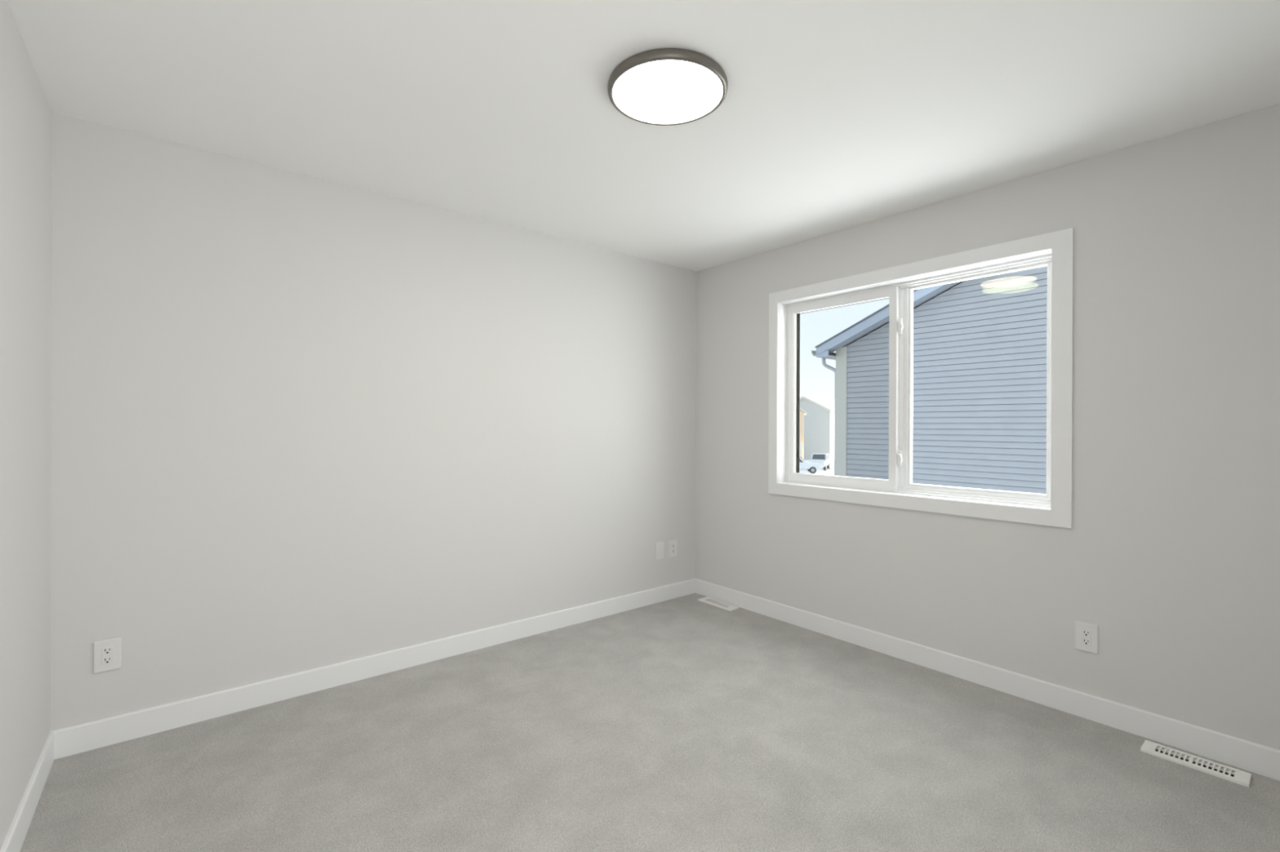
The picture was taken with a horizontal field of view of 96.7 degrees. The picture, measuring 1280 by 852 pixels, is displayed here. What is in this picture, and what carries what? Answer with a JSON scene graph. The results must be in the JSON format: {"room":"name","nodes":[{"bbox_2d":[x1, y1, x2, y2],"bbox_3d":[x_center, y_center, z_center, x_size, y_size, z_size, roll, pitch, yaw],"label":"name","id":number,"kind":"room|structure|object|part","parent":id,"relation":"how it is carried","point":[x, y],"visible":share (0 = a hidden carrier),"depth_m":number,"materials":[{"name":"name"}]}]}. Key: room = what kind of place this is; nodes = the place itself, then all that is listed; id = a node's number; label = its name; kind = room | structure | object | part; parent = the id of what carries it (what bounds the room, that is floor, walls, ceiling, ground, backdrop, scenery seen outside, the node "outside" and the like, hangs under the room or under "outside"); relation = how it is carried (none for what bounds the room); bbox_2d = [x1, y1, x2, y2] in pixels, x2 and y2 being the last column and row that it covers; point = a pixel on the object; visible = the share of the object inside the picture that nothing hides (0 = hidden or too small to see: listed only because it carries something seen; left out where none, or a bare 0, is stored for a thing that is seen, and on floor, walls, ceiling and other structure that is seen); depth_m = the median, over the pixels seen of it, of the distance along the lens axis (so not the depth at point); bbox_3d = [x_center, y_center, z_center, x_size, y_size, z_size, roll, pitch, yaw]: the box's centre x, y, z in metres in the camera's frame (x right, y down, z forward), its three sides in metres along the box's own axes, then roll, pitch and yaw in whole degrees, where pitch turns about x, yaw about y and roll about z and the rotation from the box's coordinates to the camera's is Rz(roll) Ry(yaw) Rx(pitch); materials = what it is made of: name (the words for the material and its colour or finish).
{"room":"empty bedroom","nodes":[
{"label":"empty bedroom","id":0,"kind":"room"},
{"bbox_2d":[0,0,52,850],"bbox_3d":[-1.229,0.041,0.822,0.160,2.440,3.300,0,0,-40],"label":"wall","id":1,"kind":"structure","parent":0,"point":[25,110],"depth_m":1.75,"materials":[{"name":"white paint"}]},
{"bbox_2d":[0,732,53,851],"bbox_3d":[-1.176,1.208,0.863,0.012,0.106,3.288,0,0,-39],"label":"baseboard","id":2,"kind":"structure","parent":1,"relation":"attached to","point":[15,836],"depth_m":1.80,"materials":[{"name":"white paint"}]},
{"bbox_2d":[49,111,696,731],"bbox_3d":[-0.964,0.041,3.287,3.790,2.440,0.160,0,0,-40],"label":"wall","id":3,"kind":"structure","parent":0,"point":[300,422],"depth_m":2.72,"materials":[{"name":"white paint"}]},
{"bbox_2d":[93,637,121,673],"bbox_3d":[-2.097,0.903,2.242,0.081,0.124,0.010,0,0,-40],"label":"wall outlet","id":4,"kind":"object","parent":3,"relation":"attached to","point":[107,654],"visible":1,"depth_m":2.24,"materials":[{"name":"white plastic"}]},
{"bbox_2d":[101,645,113,665],"bbox_3d":[-2.096,0.903,2.240,0.034,0.067,0.005,0,0,-40],"label":"receptacle","id":5,"kind":"object","parent":4,"relation":"attached to","point":[107,651],"depth_m":2.24,"materials":[{"name":"grey plastic"}]},
{"bbox_2d":[49,578,695,759],"bbox_3d":[-0.898,1.208,3.234,3.430,0.106,0.012,0,0,-40],"label":"baseboard","id":6,"kind":"structure","parent":3,"relation":"attached to","point":[81,738],"depth_m":2.71,"materials":[{"name":"white paint"}]},
{"bbox_2d":[655,542,663,559],"bbox_3d":[0.142,0.898,4.094,0.081,0.124,0.011,0,0,-40],"label":"cable plate","id":7,"kind":"object","parent":3,"relation":"attached to","point":[659,546],"visible":1,"depth_m":4.09,"materials":[{"name":"white plastic"}]},
{"bbox_2d":[668,539,676,557],"bbox_3d":[0.242,0.898,4.177,0.081,0.124,0.010,0,0,-40],"label":"wall outlet","id":8,"kind":"object","parent":3,"relation":"attached to","point":[672,544],"visible":1,"depth_m":4.17,"materials":[{"name":"white plastic"}]},
{"bbox_2d":[671,543,675,553],"bbox_3d":[0.244,0.898,4.175,0.034,0.067,0.005,0,0,-40],"label":"receptacle","id":9,"kind":"object","parent":8,"relation":"attached to","point":[673,544],"depth_m":4.17,"materials":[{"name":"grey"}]},
{"bbox_2d":[7,0,1279,271],"bbox_3d":[0.603,-1.272,1.398,3.790,0.200,5.060,0,0,-40],"label":"ceiling","id":10,"kind":"structure","parent":0,"point":[833,116],"depth_m":2.00,"materials":[{"name":"white paint"}]},
{"bbox_2d":[607,48,728,125],"bbox_3d":[0.095,-1.157,1.968,0.413,0.034,0.413,0,0,-40],"label":"ceiling light","id":11,"kind":"object","parent":10,"relation":"in","point":[664,86],"visible":1,"depth_m":1.92,"materials":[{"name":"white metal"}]},
{"bbox_2d":[19,593,1279,851],"bbox_3d":[0.593,1.368,1.399,3.790,0.200,5.060,0,0,-40],"label":"floor","id":12,"kind":"structure","parent":0,"point":[686,723],"depth_m":2.10,"materials":[{"name":"carpet"}]},
{"bbox_2d":[697,596,739,611],"bbox_3d":[0.555,1.261,4.042,0.098,0.011,0.306,0,0,-40],"label":"floor vent","id":13,"kind":"object","parent":12,"relation":"in","point":[720,604],"visible":1,"depth_m":4.03,"materials":[{"name":"white metal"}]},
{"bbox_2d":[1140,739,1251,787],"bbox_3d":[2.091,1.268,2.149,0.098,0.011,0.291,0,0,-40],"label":"floor vent","id":14,"kind":"object","parent":12,"relation":"in","point":[1237,776],"visible":1,"depth_m":2.13,"materials":[{"name":"white metal"}]},
{"bbox_3d":[2.109,1.270,2.163,0.026,0.003,0.220,0,0,-40],"label":"damper blade","id":15,"kind":"part","parent":14,"relation":"part of","materials":[{"name":"white metal"}]},
{"bbox_2d":[695,103,1279,750],"bbox_3d":[1.589,0.051,3.049,0.160,2.440,3.460,0,0,-40],"label":"wall","id":16,"kind":"structure","parent":0,"point":[1171,548],"depth_m":2.41,"materials":[{"name":"white paint"}]},
{"bbox_2d":[768,227,1073,528],"bbox_3d":[1.454,-0.214,3.209,0.187,1.327,1.651,0,0,-40],"label":"window","id":17,"kind":"structure","parent":16,"relation":"in","point":[1054,250],"depth_m":3.17,"materials":[{"name":"white paint"}]},
{"bbox_3d":[1.232,-0.215,3.518,0.038,1.166,0.736,0,0,-40],"label":"sliding sash","id":18,"kind":"part","parent":17,"relation":"part of","materials":[{"name":"white plastic"}]},
{"bbox_3d":[1.733,-0.212,2.965,0.038,1.162,0.745,0,0,-40],"label":"fixed frame","id":19,"kind":"part","parent":17,"relation":"part of","materials":[{"name":"white plastic"}]},
{"bbox_2d":[695,578,1279,781],"bbox_3d":[1.471,1.218,3.051,0.012,0.106,3.288,0,0,-40],"label":"baseboard","id":20,"kind":"structure","parent":16,"relation":"attached to","point":[1249,756],"depth_m":2.61,"materials":[{"name":"white paint"}]},
{"bbox_2d":[1075,621,1097,653],"bbox_3d":[1.945,0.921,2.480,0.010,0.124,0.081,0,0,-40],"label":"wall outlet","id":21,"kind":"object","parent":16,"relation":"attached to","point":[1086,634],"visible":1,"depth_m":2.48,"materials":[{"name":"white plastic"}]},
{"bbox_2d":[1081,628,1091,646],"bbox_3d":[1.944,0.921,2.479,0.005,0.067,0.034,0,0,-40],"label":"receptacle","id":22,"kind":"object","parent":21,"relation":"attached to","point":[1086,633],"depth_m":2.48,"materials":[{"name":"grey plastic"}]},
{"label":"outside","id":23,"kind":"structure","parent":0,"visible":0},
{"bbox_2d":[799,459,834,475],"bbox_3d":[80.797,5.285,103.262,550.000,0.001,550.000,0,0,-40],"label":"ground","id":24,"kind":"structure","parent":23,"point":[828,472],"depth_m":63.66,"materials":[{"name":"white snow"}]},
{"bbox_2d":[800,407,807,460],"bbox_3d":[18.483,0.543,74.919,6.000,9.020,10.000,0,0,10],"label":"house","id":25,"kind":"structure","parent":24,"relation":"on","point":[802,412],"depth_m":71.15,"materials":[{"name":"beige"}]},
{"bbox_2d":[799,457,822,473],"bbox_3d":[17.058,4.155,61.709,4.872,1.798,1.890,0,0,10],"label":"parked car","id":26,"kind":"object","parent":24,"relation":"on","point":[811,467],"visible":0.48,"depth_m":60.64,"materials":[{"name":"white paint"}]},
{"bbox_2d":[800,395,835,460],"bbox_3d":[28.526,0.262,89.601,9.800,9.648,9.400,0,0,-40],"label":"house","id":27,"kind":"structure","parent":24,"relation":"on","point":[819,422],"depth_m":85.12,"materials":[{"name":"grey"}]},
{"bbox_2d":[811,266,1047,493],"bbox_3d":[12.877,0.207,9.499,11.620,9.711,15.352,0,0,-40],"label":"house","id":28,"kind":"structure","parent":24,"relation":"on","point":[980,364],"depth_m":9.77,"materials":[{"name":"plastic"}]},
{"bbox_3d":[4.108,1.717,11.548,0.154,6.620,0.235,0,0,-40],"label":"corner trim","id":29,"kind":"part","parent":28,"relation":"part of","materials":[{"name":"grey"}]},
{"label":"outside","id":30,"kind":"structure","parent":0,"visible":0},
{"label":"road","id":31,"kind":"object","parent":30,"visible":0},
{"bbox_2d":[808,453,830,470],"bbox_3d":[21.014,4.168,66.666,1.890,1.798,4.873,0,0,25],"label":"parked car","id":32,"kind":"object","parent":31,"relation":"on","point":[824,460],"visible":0.7,"depth_m":66.06,"materials":[{"name":"white paint"}]}
]}

